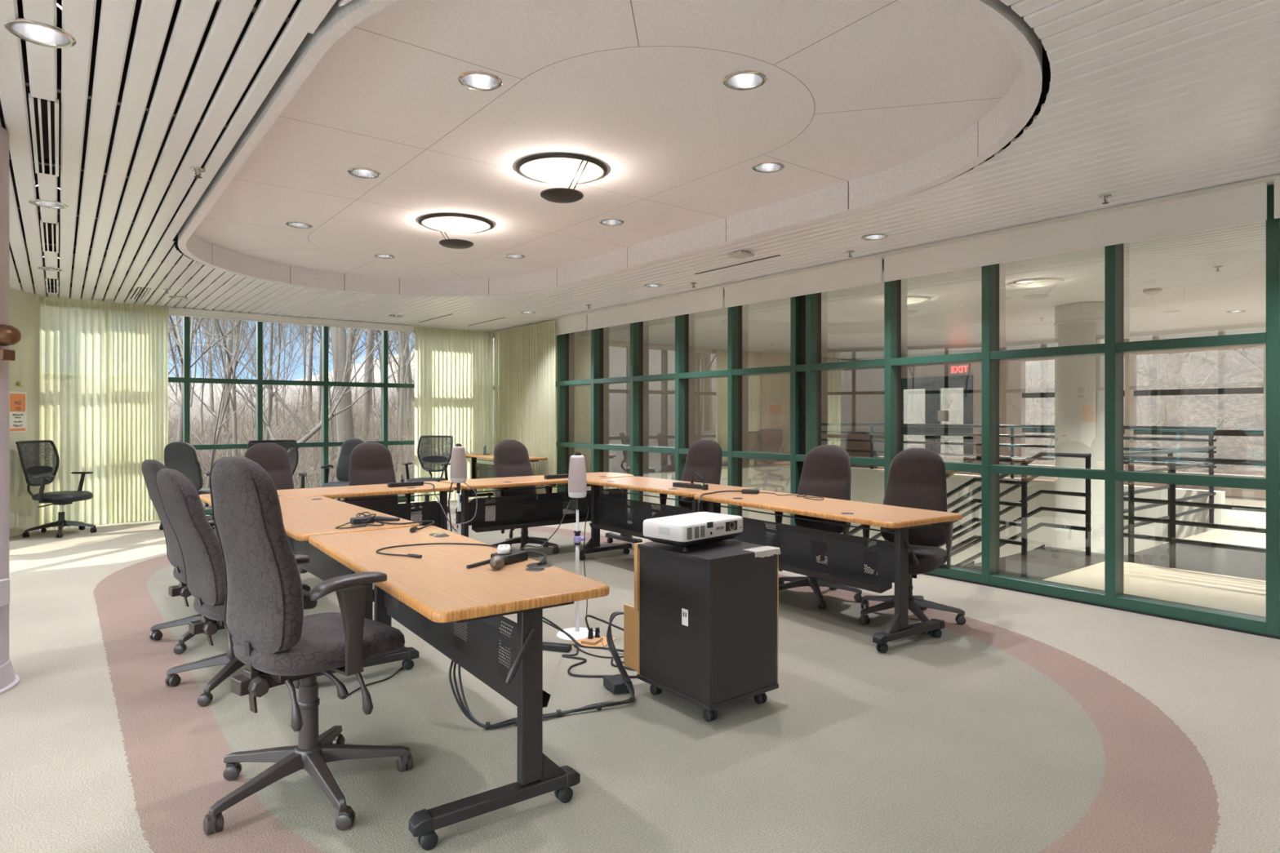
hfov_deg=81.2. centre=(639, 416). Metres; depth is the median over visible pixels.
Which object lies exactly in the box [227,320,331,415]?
bare tree
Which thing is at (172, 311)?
trim
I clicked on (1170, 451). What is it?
guard railing
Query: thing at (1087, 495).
stair railing
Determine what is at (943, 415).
notice
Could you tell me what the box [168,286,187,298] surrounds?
recessed light
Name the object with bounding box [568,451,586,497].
camera
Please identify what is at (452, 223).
pendant lamp
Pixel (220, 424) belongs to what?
bare tree
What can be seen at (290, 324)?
bare tree
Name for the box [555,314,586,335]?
roller shade
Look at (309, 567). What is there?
panel
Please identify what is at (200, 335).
bare tree
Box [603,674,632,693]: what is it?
power adapter
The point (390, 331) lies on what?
bare tree
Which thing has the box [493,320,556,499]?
vertical blinds
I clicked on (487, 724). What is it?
cable tie
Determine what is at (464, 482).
cable
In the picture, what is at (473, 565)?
pen
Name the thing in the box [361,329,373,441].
bare tree
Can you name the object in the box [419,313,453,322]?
ceiling vent
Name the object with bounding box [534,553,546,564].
cable
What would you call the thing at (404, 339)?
bare tree
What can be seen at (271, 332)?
bare tree
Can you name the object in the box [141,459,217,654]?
chair
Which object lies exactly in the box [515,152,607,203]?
pendant lamp
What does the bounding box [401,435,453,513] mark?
mesh chair
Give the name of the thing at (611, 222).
recessed light
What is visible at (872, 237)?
recessed light
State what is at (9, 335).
fire alarm
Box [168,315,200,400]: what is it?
bare tree
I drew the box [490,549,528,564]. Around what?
microphone base
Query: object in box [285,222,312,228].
recessed light
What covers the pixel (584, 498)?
cable
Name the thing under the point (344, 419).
bare tree
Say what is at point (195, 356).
bare tree
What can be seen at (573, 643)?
cable
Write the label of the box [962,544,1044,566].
staircase
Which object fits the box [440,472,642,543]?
table
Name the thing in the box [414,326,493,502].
vertical blinds
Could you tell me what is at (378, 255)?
recessed light
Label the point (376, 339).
bare tree
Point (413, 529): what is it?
cable
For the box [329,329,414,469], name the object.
bare tree
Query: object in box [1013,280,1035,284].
recessed light
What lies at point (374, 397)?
bare tree
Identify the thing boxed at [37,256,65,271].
recessed light
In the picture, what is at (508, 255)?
recessed light
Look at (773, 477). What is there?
wall
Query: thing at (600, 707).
cable tie
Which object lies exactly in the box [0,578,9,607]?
wall switch
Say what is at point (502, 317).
ceiling vent
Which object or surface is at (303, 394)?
bare tree
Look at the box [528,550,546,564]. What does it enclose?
cable
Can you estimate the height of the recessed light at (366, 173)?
0.135 m
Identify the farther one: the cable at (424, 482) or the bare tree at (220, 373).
the bare tree at (220, 373)
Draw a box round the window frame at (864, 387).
[844,328,1266,498]
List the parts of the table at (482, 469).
modesty panel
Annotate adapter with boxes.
[701,484,708,489]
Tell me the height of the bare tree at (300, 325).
13.306 m
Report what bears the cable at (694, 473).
attached to the table at (612, 508)
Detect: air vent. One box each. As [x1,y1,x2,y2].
[657,526,670,535]
[687,525,704,539]
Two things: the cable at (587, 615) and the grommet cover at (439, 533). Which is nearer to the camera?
the grommet cover at (439, 533)
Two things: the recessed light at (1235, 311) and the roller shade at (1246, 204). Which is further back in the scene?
the recessed light at (1235, 311)
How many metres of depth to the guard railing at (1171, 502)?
6.54 m
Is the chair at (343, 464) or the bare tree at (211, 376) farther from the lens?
the bare tree at (211, 376)
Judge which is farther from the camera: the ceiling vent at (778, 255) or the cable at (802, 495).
the ceiling vent at (778, 255)
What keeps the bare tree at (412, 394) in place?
on the ground
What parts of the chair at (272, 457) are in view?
backrest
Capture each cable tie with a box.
[485,721,490,730]
[556,709,561,717]
[596,702,601,710]
[624,678,630,685]
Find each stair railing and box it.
[848,456,1027,572]
[937,451,1091,566]
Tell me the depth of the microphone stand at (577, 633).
4.55 m
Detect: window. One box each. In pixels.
[168,316,493,515]
[493,184,1279,639]
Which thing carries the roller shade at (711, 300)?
attached to the window at (1114, 347)
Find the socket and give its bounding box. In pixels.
[581,636,603,645]
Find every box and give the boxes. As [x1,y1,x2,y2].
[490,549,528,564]
[570,626,616,647]
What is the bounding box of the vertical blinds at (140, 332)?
[111,302,168,524]
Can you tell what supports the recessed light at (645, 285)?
in the ceiling at (1146, 100)
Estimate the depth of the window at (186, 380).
10.67 m
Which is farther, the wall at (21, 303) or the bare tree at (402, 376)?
the bare tree at (402, 376)
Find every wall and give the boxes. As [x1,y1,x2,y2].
[8,241,35,537]
[35,292,39,531]
[41,250,493,333]
[493,168,1274,332]
[555,337,844,490]
[568,464,790,535]
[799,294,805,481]
[840,466,1225,566]
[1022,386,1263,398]
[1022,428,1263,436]
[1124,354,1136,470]
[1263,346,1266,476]
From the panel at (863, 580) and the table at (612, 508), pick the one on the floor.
the table at (612, 508)
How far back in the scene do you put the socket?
4.35 m
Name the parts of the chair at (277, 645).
backrest, clamp knob, lever, seat, lever, lever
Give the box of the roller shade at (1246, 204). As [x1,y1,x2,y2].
[884,182,1266,281]
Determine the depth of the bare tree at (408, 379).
30.06 m
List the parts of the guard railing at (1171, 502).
post, post, rail, rail, rail, rail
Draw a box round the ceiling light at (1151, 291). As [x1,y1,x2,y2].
[1142,288,1162,294]
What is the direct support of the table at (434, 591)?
on the floor
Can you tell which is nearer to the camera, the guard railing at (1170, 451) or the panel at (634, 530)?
the panel at (634, 530)
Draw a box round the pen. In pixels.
[466,559,490,568]
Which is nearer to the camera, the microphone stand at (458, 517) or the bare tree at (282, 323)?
the microphone stand at (458, 517)
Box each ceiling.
[0,0,1279,359]
[193,0,1022,279]
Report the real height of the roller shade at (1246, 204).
0.224 m
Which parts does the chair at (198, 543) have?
backrest, clamp knob, lever, seat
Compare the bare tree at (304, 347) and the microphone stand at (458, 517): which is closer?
the microphone stand at (458, 517)
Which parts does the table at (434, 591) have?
modesty panel, tilt lever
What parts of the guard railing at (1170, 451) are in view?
rail, rail, rail, rail, post, rail, post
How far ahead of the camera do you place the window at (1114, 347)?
5.86 m
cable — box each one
[342,666,403,699]
[374,520,435,533]
[376,542,497,558]
[423,482,458,531]
[448,482,453,532]
[448,612,635,727]
[453,612,634,728]
[454,482,477,524]
[457,611,634,726]
[519,497,573,550]
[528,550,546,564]
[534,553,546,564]
[542,617,636,678]
[542,619,623,651]
[573,643,635,671]
[583,497,595,631]
[585,614,623,631]
[598,632,623,654]
[690,472,704,484]
[697,490,741,511]
[759,492,823,500]
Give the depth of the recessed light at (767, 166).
4.86 m
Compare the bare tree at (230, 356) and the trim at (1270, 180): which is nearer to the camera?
the trim at (1270, 180)
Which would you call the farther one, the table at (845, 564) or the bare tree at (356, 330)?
the bare tree at (356, 330)
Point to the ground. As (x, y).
(1225, 376)
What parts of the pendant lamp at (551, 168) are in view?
glass dish, rod, rod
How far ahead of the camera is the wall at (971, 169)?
11.54 m
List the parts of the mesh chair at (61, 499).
frame, seat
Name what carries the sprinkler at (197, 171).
attached to the ceiling at (1146, 100)
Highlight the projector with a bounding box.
[643,511,742,551]
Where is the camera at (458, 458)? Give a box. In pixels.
[449,443,466,483]
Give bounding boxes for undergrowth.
[168,348,1263,508]
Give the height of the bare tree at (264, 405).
11.296 m
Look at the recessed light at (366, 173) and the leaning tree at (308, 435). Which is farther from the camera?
the leaning tree at (308, 435)
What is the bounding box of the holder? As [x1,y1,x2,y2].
[483,445,489,454]
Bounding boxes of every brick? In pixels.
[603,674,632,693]
[741,488,759,493]
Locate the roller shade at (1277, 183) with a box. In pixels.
[1274,179,1279,218]
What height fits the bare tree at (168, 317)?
9.019 m
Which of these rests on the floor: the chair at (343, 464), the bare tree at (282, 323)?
the chair at (343, 464)
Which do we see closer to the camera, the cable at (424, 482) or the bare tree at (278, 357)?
the cable at (424, 482)
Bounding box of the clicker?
[497,544,511,554]
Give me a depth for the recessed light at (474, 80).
3.62 m
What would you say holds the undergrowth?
on the ground
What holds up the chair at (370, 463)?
on the floor
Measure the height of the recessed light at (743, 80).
0.135 m
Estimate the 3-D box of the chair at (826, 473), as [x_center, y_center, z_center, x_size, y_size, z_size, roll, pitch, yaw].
[1.275,0.775,5.492,0.675,1.110,0.669,0,0,37]
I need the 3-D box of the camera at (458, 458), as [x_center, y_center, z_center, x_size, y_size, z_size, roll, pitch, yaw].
[-1.287,0.331,5.297,0.114,0.278,0.114,0,0,33]
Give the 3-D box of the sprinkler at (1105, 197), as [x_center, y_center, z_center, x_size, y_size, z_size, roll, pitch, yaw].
[2.981,-1.386,4.782,0.076,0.048,0.076,0,0,-38]
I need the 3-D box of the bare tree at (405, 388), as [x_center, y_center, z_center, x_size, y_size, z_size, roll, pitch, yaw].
[-11.131,-7.676,31.975,9.583,18.304,14.134,0,0,6]
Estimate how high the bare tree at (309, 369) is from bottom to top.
19.874 m
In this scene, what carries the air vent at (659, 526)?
on the projector
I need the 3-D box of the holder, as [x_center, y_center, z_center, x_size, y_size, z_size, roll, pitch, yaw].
[-2.366,0.522,11.530,0.090,0.140,0.160,0,0,-8]
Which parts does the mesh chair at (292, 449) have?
frame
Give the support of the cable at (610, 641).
on the floor
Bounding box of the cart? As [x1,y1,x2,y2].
[623,539,780,721]
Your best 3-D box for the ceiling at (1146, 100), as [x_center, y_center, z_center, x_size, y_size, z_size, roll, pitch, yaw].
[1.773,-1.730,6.420,19.988,0.680,15.250,0,0,-38]
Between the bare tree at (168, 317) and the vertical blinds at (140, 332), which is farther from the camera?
the bare tree at (168, 317)
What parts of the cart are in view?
door, drawer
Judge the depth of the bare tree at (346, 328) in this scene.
52.38 m
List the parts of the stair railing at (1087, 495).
rail, post, rail, rail, rail, rail, post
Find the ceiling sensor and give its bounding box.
[728,250,754,258]
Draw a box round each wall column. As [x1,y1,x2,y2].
[0,125,19,694]
[1053,302,1104,554]
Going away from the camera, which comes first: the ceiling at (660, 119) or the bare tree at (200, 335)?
the ceiling at (660, 119)
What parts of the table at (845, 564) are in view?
release rod, modesty panel, tilt lever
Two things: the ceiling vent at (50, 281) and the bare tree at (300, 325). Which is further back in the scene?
the bare tree at (300, 325)
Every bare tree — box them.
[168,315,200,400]
[168,315,203,394]
[168,315,210,374]
[168,315,240,441]
[168,315,307,456]
[168,315,368,509]
[168,316,207,391]
[170,315,205,397]
[172,315,233,436]
[172,317,318,435]
[180,318,256,456]
[190,317,198,406]
[192,319,315,437]
[194,318,256,418]
[203,317,213,411]
[203,320,329,435]
[219,320,226,437]
[221,320,242,438]
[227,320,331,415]
[265,322,273,439]
[266,323,307,425]
[273,323,304,399]
[286,323,315,404]
[286,324,330,390]
[296,325,317,351]
[299,324,365,361]
[301,324,306,411]
[301,324,381,458]
[306,325,314,417]
[311,325,374,353]
[315,329,321,442]
[328,328,363,402]
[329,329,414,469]
[330,326,355,498]
[346,328,413,424]
[347,328,362,379]
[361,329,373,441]
[363,330,388,408]
[364,329,399,378]
[370,333,374,413]
[372,332,414,383]
[374,329,410,450]
[387,332,414,475]
[388,330,414,479]
[389,330,414,362]
[395,332,406,432]
[404,332,411,439]
[404,339,414,400]
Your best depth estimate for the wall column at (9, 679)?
3.64 m
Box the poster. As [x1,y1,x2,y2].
[8,391,26,433]
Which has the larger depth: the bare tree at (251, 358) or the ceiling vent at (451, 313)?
the bare tree at (251, 358)
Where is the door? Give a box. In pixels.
[901,375,973,475]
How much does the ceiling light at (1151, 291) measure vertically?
0.060 m
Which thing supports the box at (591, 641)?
on the floor
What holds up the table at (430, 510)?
on the floor
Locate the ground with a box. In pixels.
[168,338,1263,508]
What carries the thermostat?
attached to the wall at (21, 303)
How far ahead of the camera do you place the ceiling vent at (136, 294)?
8.59 m
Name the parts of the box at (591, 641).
plate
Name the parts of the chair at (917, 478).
seat, backrest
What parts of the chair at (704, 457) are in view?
backrest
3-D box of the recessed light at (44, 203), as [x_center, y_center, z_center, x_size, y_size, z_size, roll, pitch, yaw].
[-3.930,-1.472,4.963,0.208,0.135,0.208,0,0,-38]
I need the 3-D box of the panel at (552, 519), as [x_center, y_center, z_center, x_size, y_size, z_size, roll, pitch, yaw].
[-0.821,0.996,7.071,1.600,0.052,0.115,0,0,-37]
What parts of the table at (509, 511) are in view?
release rod, modesty panel, power strip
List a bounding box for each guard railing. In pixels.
[821,422,1216,478]
[1124,445,1216,537]
[1124,454,1266,568]
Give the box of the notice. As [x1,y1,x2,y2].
[937,410,948,421]
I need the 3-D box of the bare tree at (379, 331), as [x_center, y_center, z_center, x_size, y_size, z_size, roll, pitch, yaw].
[-7.843,-5.493,25.840,7.448,15.409,10.876,0,0,11]
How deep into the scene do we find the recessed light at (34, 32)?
2.78 m
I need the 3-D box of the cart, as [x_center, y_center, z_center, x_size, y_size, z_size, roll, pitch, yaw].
[0.274,0.968,3.558,0.449,0.724,0.643,0,0,-38]
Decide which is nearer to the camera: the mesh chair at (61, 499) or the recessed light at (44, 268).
the recessed light at (44, 268)
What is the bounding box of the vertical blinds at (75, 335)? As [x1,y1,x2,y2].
[39,296,111,528]
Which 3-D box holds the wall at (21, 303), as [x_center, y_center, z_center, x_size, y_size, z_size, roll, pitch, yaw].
[-7.047,-0.320,8.348,0.200,3.300,0.698,0,0,-11]
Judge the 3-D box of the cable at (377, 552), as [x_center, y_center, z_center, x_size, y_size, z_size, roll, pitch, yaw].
[-0.875,0.581,3.293,0.554,0.023,0.342,0,0,-11]
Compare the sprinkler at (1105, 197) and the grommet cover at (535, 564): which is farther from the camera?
the sprinkler at (1105, 197)
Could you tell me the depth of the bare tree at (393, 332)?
29.87 m
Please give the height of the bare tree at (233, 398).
14.144 m
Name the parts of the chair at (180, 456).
backrest, seat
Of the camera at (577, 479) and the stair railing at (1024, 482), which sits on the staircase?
the stair railing at (1024, 482)
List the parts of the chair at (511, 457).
lever, backrest, seat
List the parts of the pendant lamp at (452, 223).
glass dish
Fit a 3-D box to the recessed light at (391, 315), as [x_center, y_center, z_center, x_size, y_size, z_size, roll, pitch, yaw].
[-3.411,-1.472,10.463,0.208,0.135,0.208,0,0,-38]
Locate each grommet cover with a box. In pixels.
[429,532,446,535]
[526,562,552,568]
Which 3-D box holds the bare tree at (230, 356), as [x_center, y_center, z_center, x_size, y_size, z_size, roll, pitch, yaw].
[-16.891,-7.848,30.585,13.858,18.476,8.623,0,0,11]
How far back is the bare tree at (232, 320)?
26.50 m
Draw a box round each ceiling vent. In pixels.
[28,88,58,176]
[40,217,58,253]
[45,276,58,293]
[131,283,150,300]
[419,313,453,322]
[468,317,504,325]
[694,254,780,274]
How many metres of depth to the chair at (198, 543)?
3.53 m
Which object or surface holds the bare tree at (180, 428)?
on the ground
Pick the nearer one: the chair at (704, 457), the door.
the chair at (704, 457)
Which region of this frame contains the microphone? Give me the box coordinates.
[489,554,508,568]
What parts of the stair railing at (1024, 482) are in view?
rail, rail, rail, rail, rail, post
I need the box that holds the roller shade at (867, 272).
[724,257,882,307]
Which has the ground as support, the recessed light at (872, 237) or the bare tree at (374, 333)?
the bare tree at (374, 333)
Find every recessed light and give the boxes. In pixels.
[4,0,75,48]
[28,184,68,208]
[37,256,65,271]
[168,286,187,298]
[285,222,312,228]
[347,168,381,178]
[373,253,395,258]
[388,314,404,316]
[457,71,502,90]
[504,253,524,258]
[520,311,535,313]
[599,218,624,226]
[644,284,662,287]
[722,70,766,90]
[751,161,784,173]
[861,233,888,240]
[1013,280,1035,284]
[1226,310,1245,312]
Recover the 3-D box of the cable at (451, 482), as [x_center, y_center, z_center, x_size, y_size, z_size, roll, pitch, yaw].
[-1.373,0.895,5.330,0.044,0.854,0.121,0,0,-28]
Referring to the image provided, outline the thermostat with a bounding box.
[16,381,23,386]
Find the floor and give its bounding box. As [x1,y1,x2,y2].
[0,495,1279,852]
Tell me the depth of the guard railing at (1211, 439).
11.00 m
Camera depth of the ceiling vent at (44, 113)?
3.73 m
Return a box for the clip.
[573,535,586,542]
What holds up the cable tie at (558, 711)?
attached to the cable at (610, 641)
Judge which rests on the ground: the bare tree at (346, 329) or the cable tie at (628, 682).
the bare tree at (346, 329)
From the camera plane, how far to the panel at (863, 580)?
4.65 m
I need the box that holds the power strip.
[501,641,571,652]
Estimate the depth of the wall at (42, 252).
9.37 m
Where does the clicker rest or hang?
on the microphone base at (514, 556)
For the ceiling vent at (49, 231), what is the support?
in the ceiling at (1146, 100)
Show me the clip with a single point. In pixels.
(576, 539)
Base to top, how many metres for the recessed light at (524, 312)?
0.135 m
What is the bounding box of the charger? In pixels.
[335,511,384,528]
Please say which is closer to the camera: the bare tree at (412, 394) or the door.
the door
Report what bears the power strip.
on the floor
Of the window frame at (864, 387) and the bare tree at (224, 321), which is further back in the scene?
the bare tree at (224, 321)
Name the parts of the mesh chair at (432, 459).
seat, frame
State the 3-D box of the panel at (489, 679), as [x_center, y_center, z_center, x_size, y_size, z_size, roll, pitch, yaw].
[-0.801,0.995,3.212,0.115,0.050,1.520,0,0,-35]
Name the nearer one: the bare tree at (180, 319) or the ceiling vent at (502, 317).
the ceiling vent at (502, 317)
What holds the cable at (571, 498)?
hanging from the microphone stand at (577, 633)
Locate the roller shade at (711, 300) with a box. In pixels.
[586,287,723,330]
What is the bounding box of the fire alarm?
[0,324,21,360]
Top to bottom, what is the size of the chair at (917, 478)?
1.110 m
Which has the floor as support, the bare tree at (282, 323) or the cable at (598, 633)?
the cable at (598, 633)
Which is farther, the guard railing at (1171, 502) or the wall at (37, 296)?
the wall at (37, 296)
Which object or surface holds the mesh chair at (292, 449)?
on the floor
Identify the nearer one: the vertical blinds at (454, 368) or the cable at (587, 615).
the cable at (587, 615)
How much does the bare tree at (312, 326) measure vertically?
14.253 m
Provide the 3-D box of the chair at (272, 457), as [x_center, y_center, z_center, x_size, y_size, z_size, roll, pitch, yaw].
[-3.176,0.785,6.459,0.698,1.090,0.670,0,0,40]
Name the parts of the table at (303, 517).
modesty panel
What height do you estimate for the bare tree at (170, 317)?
15.946 m
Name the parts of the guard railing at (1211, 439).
post, post, post, rail, rail, rail, rail, post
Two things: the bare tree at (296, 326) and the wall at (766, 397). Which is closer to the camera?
the wall at (766, 397)
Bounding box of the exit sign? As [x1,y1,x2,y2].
[951,364,968,374]
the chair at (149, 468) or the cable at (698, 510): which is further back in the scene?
the cable at (698, 510)
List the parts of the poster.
orange panel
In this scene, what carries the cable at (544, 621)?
on the floor
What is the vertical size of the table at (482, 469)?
0.740 m
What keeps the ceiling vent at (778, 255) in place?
in the ceiling at (1146, 100)
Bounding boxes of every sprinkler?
[190,167,205,178]
[845,250,854,257]
[1098,194,1112,204]
[1213,265,1222,271]
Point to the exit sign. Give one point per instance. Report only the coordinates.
(957, 369)
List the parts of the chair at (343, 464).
seat, backrest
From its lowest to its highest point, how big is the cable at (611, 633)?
0.339 m
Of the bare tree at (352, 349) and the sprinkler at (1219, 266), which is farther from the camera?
the bare tree at (352, 349)
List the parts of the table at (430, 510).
modesty panel, release rod, power strip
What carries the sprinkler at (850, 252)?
attached to the ceiling at (1146, 100)
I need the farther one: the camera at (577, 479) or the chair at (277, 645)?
the camera at (577, 479)
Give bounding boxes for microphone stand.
[453,483,462,534]
[556,497,595,639]
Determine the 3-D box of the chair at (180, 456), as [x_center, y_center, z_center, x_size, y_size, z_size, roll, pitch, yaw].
[-5.401,0.815,8.990,0.660,1.030,0.679,0,0,25]
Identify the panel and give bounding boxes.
[297,559,373,601]
[386,607,551,707]
[471,513,625,532]
[589,520,645,538]
[778,557,892,593]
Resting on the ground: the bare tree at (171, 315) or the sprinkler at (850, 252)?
the bare tree at (171, 315)
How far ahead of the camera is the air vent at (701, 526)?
3.36 m
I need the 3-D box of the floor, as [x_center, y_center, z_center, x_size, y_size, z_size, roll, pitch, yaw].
[2.266,1.454,6.773,21.100,0.253,15.100,0,0,-38]
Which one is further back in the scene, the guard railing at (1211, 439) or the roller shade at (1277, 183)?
the guard railing at (1211, 439)
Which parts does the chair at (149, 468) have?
backrest, seat, clamp knob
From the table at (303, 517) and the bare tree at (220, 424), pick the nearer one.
the table at (303, 517)
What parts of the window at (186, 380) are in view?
frame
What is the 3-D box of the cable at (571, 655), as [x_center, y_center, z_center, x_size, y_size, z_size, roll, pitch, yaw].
[-0.325,1.247,4.060,0.338,0.172,0.824,0,0,-38]
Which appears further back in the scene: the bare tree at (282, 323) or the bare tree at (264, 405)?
the bare tree at (282, 323)
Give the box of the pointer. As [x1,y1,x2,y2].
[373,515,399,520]
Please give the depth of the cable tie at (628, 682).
3.53 m
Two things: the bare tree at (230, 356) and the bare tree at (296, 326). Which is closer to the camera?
the bare tree at (230, 356)
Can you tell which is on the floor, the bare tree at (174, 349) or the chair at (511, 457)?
the chair at (511, 457)
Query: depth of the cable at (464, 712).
3.31 m
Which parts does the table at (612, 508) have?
release rod, modesty panel, power strip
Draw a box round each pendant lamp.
[417,213,493,248]
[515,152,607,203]
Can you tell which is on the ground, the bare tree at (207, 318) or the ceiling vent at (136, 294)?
the bare tree at (207, 318)
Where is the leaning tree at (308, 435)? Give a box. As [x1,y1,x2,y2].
[168,320,414,453]
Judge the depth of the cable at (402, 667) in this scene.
3.72 m
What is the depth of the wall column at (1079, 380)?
9.26 m
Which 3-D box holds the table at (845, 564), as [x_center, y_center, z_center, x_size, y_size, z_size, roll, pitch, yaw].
[1.159,0.960,5.076,0.732,0.740,1.820,0,0,-34]
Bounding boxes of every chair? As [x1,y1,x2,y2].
[15,440,97,537]
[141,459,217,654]
[155,468,317,706]
[159,441,212,529]
[203,456,413,835]
[244,442,307,573]
[247,440,306,488]
[320,438,366,500]
[342,442,413,510]
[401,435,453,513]
[490,440,559,553]
[653,440,722,516]
[771,444,862,609]
[858,448,965,634]
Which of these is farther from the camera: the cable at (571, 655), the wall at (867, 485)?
the wall at (867, 485)
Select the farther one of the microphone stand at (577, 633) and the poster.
the poster
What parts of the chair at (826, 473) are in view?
seat, backrest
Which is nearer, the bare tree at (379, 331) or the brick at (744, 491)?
the brick at (744, 491)
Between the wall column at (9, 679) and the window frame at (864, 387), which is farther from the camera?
the window frame at (864, 387)
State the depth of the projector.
3.44 m
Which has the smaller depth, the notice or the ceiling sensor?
the ceiling sensor
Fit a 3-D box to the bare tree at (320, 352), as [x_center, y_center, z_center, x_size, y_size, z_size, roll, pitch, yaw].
[-12.857,-9.317,28.073,12.676,22.470,10.960,0,0,29]
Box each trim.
[168,306,413,332]
[550,173,1279,319]
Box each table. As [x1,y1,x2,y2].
[199,480,462,548]
[279,496,419,619]
[299,525,609,850]
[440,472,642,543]
[459,453,547,503]
[579,476,751,560]
[693,489,962,653]

